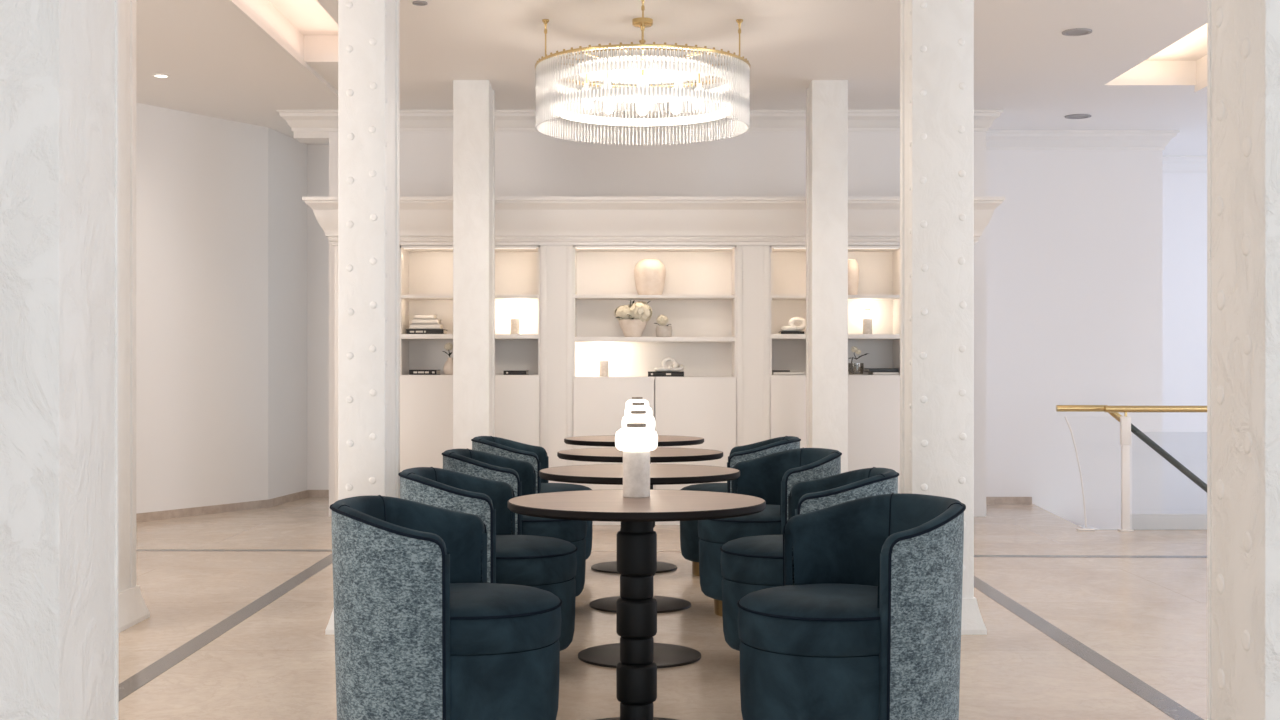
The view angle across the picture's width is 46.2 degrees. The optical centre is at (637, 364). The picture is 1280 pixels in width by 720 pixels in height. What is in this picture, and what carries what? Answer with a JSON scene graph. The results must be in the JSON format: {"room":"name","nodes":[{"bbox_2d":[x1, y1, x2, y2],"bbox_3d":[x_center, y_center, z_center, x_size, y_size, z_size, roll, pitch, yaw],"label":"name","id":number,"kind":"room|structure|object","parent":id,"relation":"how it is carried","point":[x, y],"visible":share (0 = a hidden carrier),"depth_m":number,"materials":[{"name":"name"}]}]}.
{"room":"hotel lounge","nodes":[
{"label":"hotel lounge","id":0,"kind":"room"},
{"bbox_2d":[136,103,328,513],"bbox_3d":[-4.841,-0.390,5.395,2.258,3.100,16.761,0,0,13],"label":"wall","id":1,"kind":"structure","parent":0,"point":[232,262],"depth_m":11.86,"materials":[{"name":"white paint"}]},
{"bbox_2d":[136,490,328,521],"bbox_3d":[-4.129,1.129,10.112,0.888,0.062,7.566,0,0,29],"label":"baseboard","id":2,"kind":"structure","parent":1,"relation":"attached to","point":[148,516],"depth_m":11.86,"materials":[{"name":"beige stone"}]},
{"bbox_2d":[294,132,328,142],"bbox_3d":[-2.505,-1.840,11.625,0.270,0.200,0.250,0,0,0],"label":"trim","id":3,"kind":"structure","parent":1,"relation":"attached to","point":[302,137],"depth_m":11.50,"materials":[{"name":"white paint"}]},
{"bbox_2d":[329,132,985,515],"bbox_3d":[0.150,-0.390,11.560,5.040,3.100,0.120,0,0,0],"label":"wall","id":4,"kind":"structure","parent":0,"point":[527,164],"depth_m":11.50,"materials":[{"name":"white paint"}]},
{"bbox_2d":[277,110,1002,131],"bbox_3d":[0.015,-1.865,11.898,5.520,0.150,1.005,0,0,0],"label":"trim","id":5,"kind":"structure","parent":4,"relation":"attached to","point":[298,120],"depth_m":11.45,"materials":[{"name":"white paint"}]},
{"bbox_2d":[302,197,1004,245],"bbox_3d":[0.112,-1.032,11.077,4.996,0.331,0.834,0,0,0],"label":"crown molding","id":6,"kind":"structure","parent":4,"relation":"attached to","point":[424,221],"depth_m":10.75,"materials":[{"name":"white paint"}]},
{"bbox_2d":[119,497,1206,719],"bbox_3d":[0.000,1.260,6.100,14.400,0.200,18.200,0,0,0],"label":"floor","id":7,"kind":"structure","parent":0,"point":[1147,617],"depth_m":6.58,"materials":[{"name":"beige stone"}]},
{"bbox_2d":[0,0,118,719],"bbox_3d":[-1.270,-0.390,2.958,0.470,3.100,0.405,0,0,0],"label":"column","id":8,"kind":"structure","parent":7,"relation":"on","point":[59,59],"depth_m":2.80,"materials":[{"name":"paint"}]},
{"bbox_2d":[119,0,149,632],"bbox_3d":[-2.456,-0.390,6.690,0.418,3.100,0.430,0,0,0],"label":"column","id":9,"kind":"structure","parent":7,"relation":"on","point":[133,609],"depth_m":6.76,"materials":[{"name":"paint"}]},
{"bbox_2d":[119,553,331,700],"bbox_3d":[-1.837,1.161,4.210,0.095,0.005,10.420,0,0,0],"label":"trim","id":10,"kind":"structure","parent":7,"relation":"on","point":[155,669],"depth_m":6.47,"materials":[{"name":"stone"}]},
{"bbox_2d":[136,549,331,550],"bbox_3d":[-3.442,1.161,9.390,3.116,0.005,0.090,0,0,1],"label":"trim","id":11,"kind":"structure","parent":7,"relation":"on","point":[136,549],"depth_m":9.37,"materials":[{"name":"stone"}]},
{"bbox_2d":[334,245,337,502],"bbox_3d":[-1.961,0.147,11.026,0.470,2.026,0.388,0,0,0],"label":"pilaster","id":12,"kind":"object","parent":7,"relation":"on","point":[335,246],"visible":0.09,"depth_m":10.84,"materials":[{"name":"white paint"}]},
{"bbox_2d":[325,0,399,634],"bbox_3d":[-1.198,-0.390,6.700,0.294,3.100,0.490,0,0,0],"label":"column","id":13,"kind":"structure","parent":7,"relation":"on","point":[368,30],"depth_m":6.50,"materials":[{"name":"paint"}]},
{"bbox_2d":[400,246,452,471],"bbox_3d":[-1.498,0.148,11.026,0.453,2.024,0.388,0,0,0],"label":"bookcase","id":14,"kind":"object","parent":7,"relation":"on","point":[426,272],"visible":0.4,"depth_m":10.85,"materials":[{"name":"white paint"}]},
{"bbox_2d":[409,370,439,374],"bbox_3d":[-1.563,0.053,11.000,0.200,0.036,0.221,0,0,0],"label":"book","id":15,"kind":"object","parent":14,"relation":"on","point":[411,372],"visible":1,"depth_m":10.89,"materials":[{"name":"black paper"}]},
{"bbox_2d":[406,329,446,333],"bbox_3d":[-1.550,-0.242,11.010,0.272,0.035,0.221,0,0,0],"label":"book","id":16,"kind":"object","parent":14,"relation":"on","point":[408,331],"visible":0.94,"depth_m":10.90,"materials":[{"name":"black paper"}]},
{"bbox_2d":[410,324,442,328],"bbox_3d":[-1.549,-0.279,11.010,0.218,0.038,0.200,0,0,0],"label":"book","id":17,"kind":"object","parent":16,"relation":"on","point":[412,326],"visible":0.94,"depth_m":10.91,"materials":[{"name":"white paper"}]},
{"bbox_2d":[412,319,440,323],"bbox_3d":[-1.549,-0.317,11.005,0.189,0.036,0.190,0,0,0],"label":"book","id":18,"kind":"object","parent":17,"relation":"on","point":[414,321],"visible":0.96,"depth_m":10.91,"materials":[{"name":"white paper"}]},
{"bbox_2d":[415,314,436,318],"bbox_3d":[-1.554,-0.353,11.005,0.138,0.034,0.170,0,0,0],"label":"book","id":19,"kind":"object","parent":18,"relation":"on","point":[417,316],"visible":0.96,"depth_m":10.92,"materials":[{"name":"white paper"}]},
{"bbox_2d":[401,375,452,375],"bbox_3d":[-1.498,0.087,11.025,0.429,0.030,0.350,0,0,0],"label":"countertop","id":20,"kind":"structure","parent":14,"relation":"on","point":[401,375],"depth_m":10.85,"materials":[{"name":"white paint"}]},
{"bbox_2d":[443,343,452,374],"bbox_3d":[-1.375,-0.046,10.980,0.112,0.235,0.108,0,0,0],"label":"bud vase","id":21,"kind":"object","parent":14,"relation":"on","point":[448,366],"visible":0.92,"depth_m":10.94,"materials":[{"name":"beige ceramic"}]},
{"bbox_2d":[330,495,561,719],"bbox_3d":[-0.566,0.780,4.450,0.680,0.760,0.595,0,0,5],"label":"tub chair","id":22,"kind":"object","parent":7,"relation":"on","point":[421,632],"visible":1,"depth_m":4.21,"materials":[{"name":"blue fabric"}]},
{"bbox_2d":[450,583,559,616],"bbox_3d":[-0.503,0.685,4.444,0.546,0.046,0.512,0,0,6],"label":"seat cushion","id":23,"kind":"object","parent":22,"relation":"on","point":[466,599],"depth_m":4.31,"materials":[{"name":"blue fabric"}]},
{"bbox_2d":[453,80,494,448],"bbox_3d":[-1.135,-0.390,10.410,0.335,3.100,0.510,0,0,0],"label":"column","id":24,"kind":"structure","parent":7,"relation":"on","point":[473,100],"depth_m":10.20,"materials":[{"name":"paint"}]},
{"bbox_2d":[398,467,576,650],"bbox_3d":[-0.573,0.780,5.750,0.681,0.760,0.595,0,0,3],"label":"tub chair","id":25,"kind":"object","parent":7,"relation":"on","point":[549,564],"visible":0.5,"depth_m":5.57,"materials":[{"name":"blue fabric"}]},
{"bbox_2d":[496,535,575,556],"bbox_3d":[-0.510,0.685,5.747,0.546,0.046,0.512,0,0,3],"label":"seat cushion","id":26,"kind":"object","parent":25,"relation":"on","point":[506,545],"depth_m":5.61,"materials":[{"name":"blue fabric"}]},
{"bbox_2d":[442,448,586,595],"bbox_3d":[-0.579,0.780,7.050,0.681,0.760,0.595,0,0,3],"label":"tub chair","id":27,"kind":"object","parent":7,"relation":"on","point":[520,475],"visible":0.38,"depth_m":6.86,"materials":[{"name":"blue fabric"}]},
{"bbox_2d":[522,515,554,519],"bbox_3d":[-0.516,0.685,7.047,0.546,0.046,0.512,0,0,3],"label":"seat cushion","id":28,"kind":"object","parent":27,"relation":"on","point":[524,517],"depth_m":6.80,"materials":[{"name":"blue fabric"}]},
{"bbox_2d":[495,246,539,445],"bbox_3d":[-0.899,0.148,11.026,0.379,2.024,0.388,0,0,0],"label":"bookcase","id":29,"kind":"object","parent":7,"relation":"on","point":[517,268],"visible":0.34,"depth_m":11.20,"materials":[{"name":"white paint"}]},
{"bbox_2d":[508,309,521,333],"bbox_3d":[-0.906,-0.318,11.050,0.109,0.186,0.109,0,0,0],"label":"table lamp","id":30,"kind":"object","parent":29,"relation":"on","point":[514,315],"visible":0.85,"depth_m":11.02,"materials":[{"name":"white"}]},
{"bbox_2d":[503,371,528,374],"bbox_3d":[-0.893,0.056,11.000,0.167,0.030,0.221,0,0,0],"label":"book","id":31,"kind":"object","parent":29,"relation":"on","point":[505,372],"visible":1,"depth_m":10.89,"materials":[{"name":"black paper"}]},
{"bbox_2d":[495,375,537,375],"bbox_3d":[-0.899,0.087,11.025,0.355,0.030,0.350,0,0,0],"label":"countertop","id":32,"kind":"structure","parent":29,"relation":"on","point":[495,375],"depth_m":10.85,"materials":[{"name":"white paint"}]},
{"bbox_2d":[471,436,592,558],"bbox_3d":[-0.586,0.780,8.350,0.680,0.760,0.595,0,0,1],"label":"tub chair","id":33,"kind":"object","parent":7,"relation":"on","point":[537,456],"visible":0.3,"depth_m":8.22,"materials":[{"name":"blue fabric"}]},
{"bbox_2d":[541,483,591,492],"bbox_3d":[-0.523,0.685,8.349,0.546,0.046,0.512,0,0,1],"label":"seat cushion","id":34,"kind":"object","parent":33,"relation":"on","point":[545,487],"depth_m":8.23,"materials":[{"name":"blue fabric"}]},
{"bbox_2d":[540,245,572,483],"bbox_3d":[-0.590,0.147,11.026,0.239,2.026,0.388,0,0,0],"label":"pilaster","id":35,"kind":"object","parent":7,"relation":"on","point":[556,261],"visible":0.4,"depth_m":10.85,"materials":[{"name":"white paint"}]},
{"bbox_2d":[564,435,703,573],"bbox_3d":[-0.022,0.789,8.570,0.800,0.741,0.800,0,0,0],"label":"cafe table","id":36,"kind":"object","parent":7,"relation":"on","point":[604,440],"visible":0.18,"depth_m":8.45,"materials":[{"name":"brown wood"}]},
{"bbox_2d":[626,397,648,406],"bbox_3d":[-0.004,0.302,8.700,0.136,0.233,0.136,0,0,0],"label":"table lamp","id":37,"kind":"object","parent":36,"relation":"on","point":[634,399],"visible":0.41,"depth_m":8.66,"materials":[{"name":"white glass"}]},
{"bbox_2d":[591,551,680,551],"bbox_3d":[-0.018,1.161,9.340,3.545,0.005,0.040,0,0,0],"label":"trim","id":38,"kind":"structure","parent":7,"relation":"on","point":[591,551],"depth_m":9.32,"materials":[{"name":"beige stone"}]},
{"bbox_2d":[507,489,765,719],"bbox_3d":[-0.004,0.789,4.660,0.800,0.741,0.800,0,0,0],"label":"cafe table","id":39,"kind":"object","parent":7,"relation":"on","point":[636,609],"visible":1,"depth_m":4.61,"materials":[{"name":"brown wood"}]},
{"bbox_2d":[615,423,657,497],"bbox_3d":[-0.005,0.302,4.775,0.136,0.233,0.136,0,0,0],"label":"table lamp","id":40,"kind":"object","parent":39,"relation":"on","point":[636,441],"visible":1,"depth_m":4.74,"materials":[{"name":"glass"}]},
{"bbox_2d":[539,464,739,667],"bbox_3d":[0.006,0.789,5.970,0.800,0.741,0.800,0,0,0],"label":"cafe table","id":41,"kind":"object","parent":7,"relation":"on","point":[607,655],"visible":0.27,"depth_m":5.85,"materials":[{"name":"brown wood"}]},
{"bbox_2d":[622,411,654,429],"bbox_3d":[0.002,0.302,6.090,0.136,0.233,0.136,0,0,0],"label":"table lamp","id":42,"kind":"object","parent":41,"relation":"on","point":[635,416],"visible":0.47,"depth_m":6.04,"materials":[{"name":"white glass"}]},
{"bbox_2d":[557,447,722,612],"bbox_3d":[0.011,0.789,7.240,0.800,0.741,0.800,0,0,0],"label":"cafe table","id":43,"kind":"object","parent":7,"relation":"on","point":[665,604],"visible":0.25,"depth_m":7.11,"materials":[{"name":"brown wood"}]},
{"bbox_2d":[625,403,651,414],"bbox_3d":[0.002,0.302,7.400,0.136,0.233,0.136,0,0,0],"label":"table lamp","id":44,"kind":"object","parent":43,"relation":"on","point":[635,406],"visible":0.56,"depth_m":7.36,"materials":[{"name":"white glass"}]},
{"bbox_2d":[573,246,735,524],"bbox_3d":[0.121,0.148,11.026,1.180,2.024,0.388,0,0,0],"label":"bookcase","id":45,"kind":"object","parent":7,"relation":"on","point":[698,297],"visible":0.74,"depth_m":11.20,"materials":[{"name":"white paint"}]},
{"bbox_2d":[597,351,610,375],"bbox_3d":[-0.251,-0.009,11.050,0.109,0.186,0.109,0,0,0],"label":"table lamp","id":46,"kind":"object","parent":45,"relation":"on","point":[603,357],"visible":1,"depth_m":11.02,"materials":[{"name":"white"}]},
{"bbox_2d":[614,300,651,336],"bbox_3d":[-0.035,-0.340,10.997,0.280,0.273,0.237,0,0,0],"label":"flower bowl","id":47,"kind":"object","parent":45,"relation":"on","point":[632,318],"visible":0.98,"depth_m":10.93,"materials":[{"name":"beige ceramic"}]},
{"bbox_2d":[634,259,665,294],"bbox_3d":[0.088,-0.643,11.040,0.236,0.270,0.236,0,0,0],"label":"jar","id":48,"kind":"object","parent":45,"relation":"on","point":[649,274],"visible":0.88,"depth_m":10.95,"materials":[{"name":"beige ceramic"}]},
{"bbox_2d":[575,376,734,380],"bbox_3d":[0.121,0.100,11.025,1.156,0.030,0.350,0,0,0],"label":"countertop","id":49,"kind":"structure","parent":45,"relation":"on","point":[576,376],"depth_m":10.85,"materials":[{"name":"white paint"}]},
{"bbox_2d":[653,315,671,336],"bbox_3d":[0.192,-0.287,10.993,0.131,0.167,0.136,0,0,19],"label":"flower pot","id":50,"kind":"object","parent":45,"relation":"on","point":[661,331],"visible":0.96,"depth_m":10.95,"materials":[{"name":"white ceramic"}]},
{"bbox_2d":[648,372,683,376],"bbox_3d":[0.203,0.066,11.010,0.261,0.036,0.241,0,0,0],"label":"book","id":51,"kind":"object","parent":45,"relation":"on","point":[650,374],"visible":1,"depth_m":10.89,"materials":[{"name":"black paper"}]},
{"bbox_2d":[654,357,683,371],"bbox_3d":[0.230,-0.004,10.990,0.220,0.104,0.108,0,0,0],"label":"ornament","id":52,"kind":"object","parent":51,"relation":"on","point":[675,367],"visible":1,"depth_m":10.97,"materials":[{"name":"white ceramic"}]},
{"bbox_2d":[680,436,800,575],"bbox_3d":[0.566,0.780,8.350,0.680,0.760,0.595,0,0,4],"label":"tub chair","id":53,"kind":"object","parent":7,"relation":"on","point":[689,539],"visible":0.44,"depth_m":8.19,"materials":[{"name":"blue fabric"}]},
{"bbox_2d":[680,483,726,492],"bbox_3d":[0.503,0.685,8.354,0.546,0.046,0.512,0,0,4],"label":"seat cushion","id":54,"kind":"object","parent":53,"relation":"on","point":[714,487],"depth_m":8.24,"materials":[{"name":"blue fabric"}]},
{"bbox_2d":[736,245,769,446],"bbox_3d":[0.834,0.147,11.026,0.243,2.026,0.388,0,0,0],"label":"pilaster","id":55,"kind":"object","parent":7,"relation":"on","point":[752,261],"visible":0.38,"depth_m":10.85,"materials":[{"name":"white paint"}]},
{"bbox_2d":[698,448,841,615],"bbox_3d":[0.616,0.780,7.050,0.681,0.760,0.595,0,0,-21],"label":"tub chair","id":56,"kind":"object","parent":7,"relation":"on","point":[771,478],"visible":0.48,"depth_m":6.90,"materials":[{"name":"blue fabric"}]},
{"bbox_2d":[721,504,780,520],"bbox_3d":[0.557,0.685,7.028,0.546,0.046,0.512,0,0,-21],"label":"seat cushion","id":57,"kind":"object","parent":56,"relation":"on","point":[772,512],"depth_m":6.80,"materials":[{"name":"blue fabric"}]},
{"bbox_2d":[770,246,805,447],"bbox_3d":[1.113,0.148,11.026,0.313,2.024,0.388,0,0,0],"label":"bookcase","id":58,"kind":"object","parent":7,"relation":"on","point":[787,263],"visible":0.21,"depth_m":11.20,"materials":[{"name":"white paint"}]},
{"bbox_2d":[772,372,802,374],"bbox_3d":[1.089,0.060,11.010,0.218,0.022,0.240,0,0,0],"label":"book","id":59,"kind":"object","parent":58,"relation":"on","point":[773,373],"visible":0.94,"depth_m":10.89,"materials":[{"name":"white paper"}]},
{"bbox_2d":[772,370,789,371],"bbox_3d":[1.043,0.044,10.990,0.124,0.009,0.180,0,0,0],"label":"book","id":60,"kind":"object","parent":59,"relation":"on","point":[772,370],"visible":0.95,"depth_m":10.90,"materials":[{"name":"grey paper"}]},
{"bbox_2d":[772,375,805,375],"bbox_3d":[1.113,0.087,11.025,0.289,0.030,0.350,0,0,0],"label":"countertop","id":61,"kind":"structure","parent":58,"relation":"on","point":[772,375],"depth_m":10.85,"materials":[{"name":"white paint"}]},
{"bbox_2d":[779,331,803,333],"bbox_3d":[1.125,-0.235,11.000,0.171,0.020,0.200,0,0,0],"label":"book","id":62,"kind":"object","parent":58,"relation":"on","point":[780,332],"visible":0.94,"depth_m":10.90,"materials":[{"name":"black paper"}]},
{"bbox_2d":[781,317,805,330],"bbox_3d":[1.140,-0.300,10.980,0.188,0.109,0.110,0,0,0],"label":"ornament","id":63,"kind":"object","parent":62,"relation":"on","point":[791,327],"visible":1,"depth_m":10.96,"materials":[{"name":"white ceramic"}]},
{"bbox_2d":[720,467,898,650],"bbox_3d":[0.656,0.780,5.750,0.681,0.760,0.595,0,0,3],"label":"tub chair","id":64,"kind":"object","parent":7,"relation":"on","point":[750,564],"visible":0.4,"depth_m":5.59,"materials":[{"name":"blue fabric"}]},
{"bbox_2d":[722,535,782,555],"bbox_3d":[0.593,0.685,5.753,0.546,0.046,0.512,0,0,3],"label":"seat cushion","id":65,"kind":"object","parent":64,"relation":"on","point":[762,545],"depth_m":5.63,"materials":[{"name":"blue fabric"}]},
{"bbox_2d":[806,80,847,472],"bbox_3d":[1.306,-0.390,10.380,0.335,3.100,0.450,0,0,0],"label":"column","id":66,"kind":"structure","parent":7,"relation":"on","point":[826,100],"depth_m":10.20,"materials":[{"name":"paint"}]},
{"bbox_2d":[737,493,965,719],"bbox_3d":[0.629,0.780,4.450,0.681,0.760,0.595,0,0,-25],"label":"tub chair","id":67,"kind":"object","parent":7,"relation":"on","point":[863,622],"visible":1,"depth_m":4.24,"materials":[{"name":"blue fabric"}]},
{"bbox_2d":[739,583,879,617],"bbox_3d":[0.572,0.685,4.424,0.546,0.046,0.512,0,0,-25],"label":"seat cushion","id":68,"kind":"object","parent":67,"relation":"on","point":[798,600],"depth_m":4.29,"materials":[{"name":"blue fabric"}]},
{"bbox_2d":[848,246,899,492],"bbox_3d":[1.683,0.148,11.026,0.463,2.024,0.388,0,0,0],"label":"bookcase","id":69,"kind":"object","parent":7,"relation":"on","point":[873,400],"visible":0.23,"depth_m":10.85,"materials":[{"name":"white paint"}]},
{"bbox_2d":[848,259,858,294],"bbox_3d":[1.568,-0.643,11.040,0.120,0.270,0.120,0,0,0],"label":"jar","id":70,"kind":"object","parent":69,"relation":"on","point":[853,268],"visible":0.54,"depth_m":10.99,"materials":[{"name":"beige ceramic"}]},
{"bbox_2d":[849,346,867,374],"bbox_3d":[1.610,-0.034,10.964,0.158,0.210,0.124,0,0,0],"label":"flower vase","id":71,"kind":"object","parent":69,"relation":"on","point":[854,349],"visible":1,"depth_m":10.93,"materials":[{"name":"clear glass"}]},
{"bbox_2d":[860,309,874,333],"bbox_3d":[1.691,-0.318,11.050,0.109,0.186,0.109,0,0,0],"label":"table lamp","id":72,"kind":"object","parent":69,"relation":"on","point":[867,315],"visible":0.89,"depth_m":11.02,"materials":[{"name":"white"}]},
{"bbox_2d":[848,375,899,375],"bbox_3d":[1.683,0.087,11.025,0.439,0.030,0.350,0,0,0],"label":"countertop","id":73,"kind":"structure","parent":69,"relation":"on","point":[848,375],"depth_m":10.85,"materials":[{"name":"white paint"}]},
{"bbox_2d":[868,372,898,374],"bbox_3d":[1.799,0.061,11.000,0.189,0.020,0.240,0,0,0],"label":"book","id":74,"kind":"object","parent":69,"relation":"on","point":[870,373],"visible":0.99,"depth_m":10.88,"materials":[{"name":"white paper"}]},
{"bbox_2d":[864,368,898,371],"bbox_3d":[1.786,0.038,11.010,0.218,0.026,0.240,0,0,0],"label":"book","id":75,"kind":"object","parent":74,"relation":"on","point":[866,369],"visible":1,"depth_m":10.89,"materials":[{"name":"black paper"}]},
{"bbox_2d":[900,0,986,634],"bbox_3d":[1.321,-0.390,6.650,0.359,3.100,0.390,0,0,0],"label":"column","id":76,"kind":"structure","parent":7,"relation":"on","point":[937,36],"depth_m":6.50,"materials":[{"name":"paint"}]},
{"bbox_2d":[974,576,1203,719],"bbox_3d":[1.802,1.161,4.080,0.095,0.005,10.160,0,0,0],"label":"trim","id":77,"kind":"structure","parent":7,"relation":"on","point":[1176,711],"depth_m":5.92,"materials":[{"name":"stone"}]},
{"bbox_2d":[974,555,1206,557],"bbox_3d":[3.625,1.161,9.060,3.554,0.005,0.100,0,0,2],"label":"trim","id":78,"kind":"structure","parent":7,"relation":"on","point":[1069,556],"depth_m":9.08,"materials":[{"name":"stone"}]},
{"bbox_2d":[1056,405,1206,530],"bbox_3d":[3.962,0.876,10.575,1.975,1.184,0.219,0,0,0],"label":"stair railing","id":79,"kind":"object","parent":7,"relation":"on","point":[1126,427],"visible":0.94,"depth_m":10.49,"materials":[{"name":"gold metal"}]},
{"bbox_2d":[1130,514,1206,528],"bbox_3d":[4.425,1.232,10.607,1.950,0.355,0.045,0,0,0],"label":"trim","id":80,"kind":"structure","parent":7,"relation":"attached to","point":[1137,521],"depth_m":10.58,"materials":[{"name":"white stone"}]},
{"bbox_2d":[1207,0,1279,719],"bbox_3d":[1.360,-0.390,2.940,0.470,3.100,0.370,0,0,0],"label":"column","id":81,"kind":"structure","parent":7,"relation":"on","point":[1243,36],"depth_m":2.90,"materials":[{"name":"paint"}]},
{"bbox_2d":[136,0,1206,155],"bbox_3d":[0.000,-2.040,6.100,14.400,0.200,18.200,0,0,0],"label":"ceiling","id":82,"kind":"structure","parent":0,"point":[1141,62],"depth_m":9.25,"materials":[{"name":"white paint"}]},
{"bbox_2d":[152,73,169,77],"bbox_3d":[-3.191,-1.935,10.034,0.110,0.010,0.110,0,0,0],"label":"recessed light","id":83,"kind":"object","parent":82,"relation":"in","point":[159,75],"visible":1,"depth_m":10.03,"materials":[{"name":"white"}]},
{"bbox_2d":[226,0,337,98],"bbox_3d":[-2.140,-1.923,4.000,0.024,0.035,14.000,0,0,0],"label":"trim","id":84,"kind":"structure","parent":82,"relation":"attached to","point":[236,4],"depth_m":8.95,"materials":[{"name":"white paint"}]},
{"bbox_2d":[412,1,427,5],"bbox_3d":[-1.167,-1.935,8.028,0.080,0.010,0.080,0,0,0],"label":"smoke detector","id":85,"kind":"object","parent":82,"relation":"attached to","point":[418,3],"visible":1,"depth_m":8.02,"materials":[{"name":"grey plastic"}]},
{"bbox_2d":[535,0,750,144],"bbox_3d":[0.026,-1.633,8.430,1.210,0.615,1.210,0,0,-10],"label":"chandelier","id":86,"kind":"object","parent":82,"relation":"hanging from","point":[556,93],"visible":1,"depth_m":8.06,"materials":[{"name":"clear glass"}]},
{"bbox_2d":[1062,28,1091,35],"bbox_3d":[2.554,-1.935,8.726,0.170,0.010,0.170,0,0,0],"label":"ceiling speaker","id":87,"kind":"object","parent":82,"relation":"attached to","point":[1077,31],"visible":1,"depth_m":8.71,"materials":[{"name":"grey"}]},
{"bbox_2d":[1067,31,1087,33],"bbox_3d":[2.554,-1.938,8.726,0.125,0.004,0.125,0,0,31],"label":"grille","id":88,"kind":"object","parent":87,"relation":"attached to","point":[1068,32],"depth_m":8.74,"materials":[{"name":"grey metal"}]},
{"bbox_2d":[1065,114,1090,118],"bbox_3d":[3.428,-1.935,11.687,0.200,0.010,0.200,0,0,0],"label":"ceiling speaker","id":89,"kind":"object","parent":82,"relation":"attached to","point":[1072,116],"visible":1,"depth_m":11.69,"materials":[{"name":"grey"}]},
{"bbox_2d":[1069,116,1086,117],"bbox_3d":[3.428,-1.938,11.687,0.147,0.004,0.147,0,0,-41],"label":"grille","id":90,"kind":"object","parent":89,"relation":"attached to","point":[1069,116],"depth_m":11.70,"materials":[{"name":"grey metal"}]},
{"bbox_2d":[1194,79,1206,91],"bbox_3d":[3.879,-1.915,3.700,0.042,0.050,13.400,0,0,0],"label":"trim","id":91,"kind":"structure","parent":82,"relation":"attached to","point":[1201,86],"depth_m":10.29,"materials":[{"name":"white paint"}]},
{"bbox_2d":[986,150,1206,528],"bbox_3d":[4.785,0.560,13.310,4.230,5.000,1.620,0,0,0],"label":"wall","id":92,"kind":"structure","parent":0,"point":[1096,260],"depth_m":12.50,"materials":[{"name":"white paint"}]},
{"bbox_2d":[986,497,1031,503],"bbox_3d":[2.975,1.129,12.493,0.610,0.062,0.014,0,0,0],"label":"baseboard","id":93,"kind":"structure","parent":92,"relation":"attached to","point":[989,500],"depth_m":12.49,"materials":[{"name":"beige stone"}]},
{"bbox_2d":[1078,525,1097,528],"bbox_3d":[4.675,2.145,11.585,2.450,1.630,1.730,0,0,0],"label":"trim","id":94,"kind":"structure","parent":92,"relation":"attached to","point":[1082,526],"depth_m":12.35,"materials":[{"name":"white stone"}]},
{"bbox_2d":[986,130,1206,172],"bbox_3d":[4.795,-1.865,13.197,4.210,0.150,1.605,0,0,0],"label":"trim","id":95,"kind":"structure","parent":92,"relation":"attached to","point":[995,139],"depth_m":12.46,"materials":[{"name":"white paint"}]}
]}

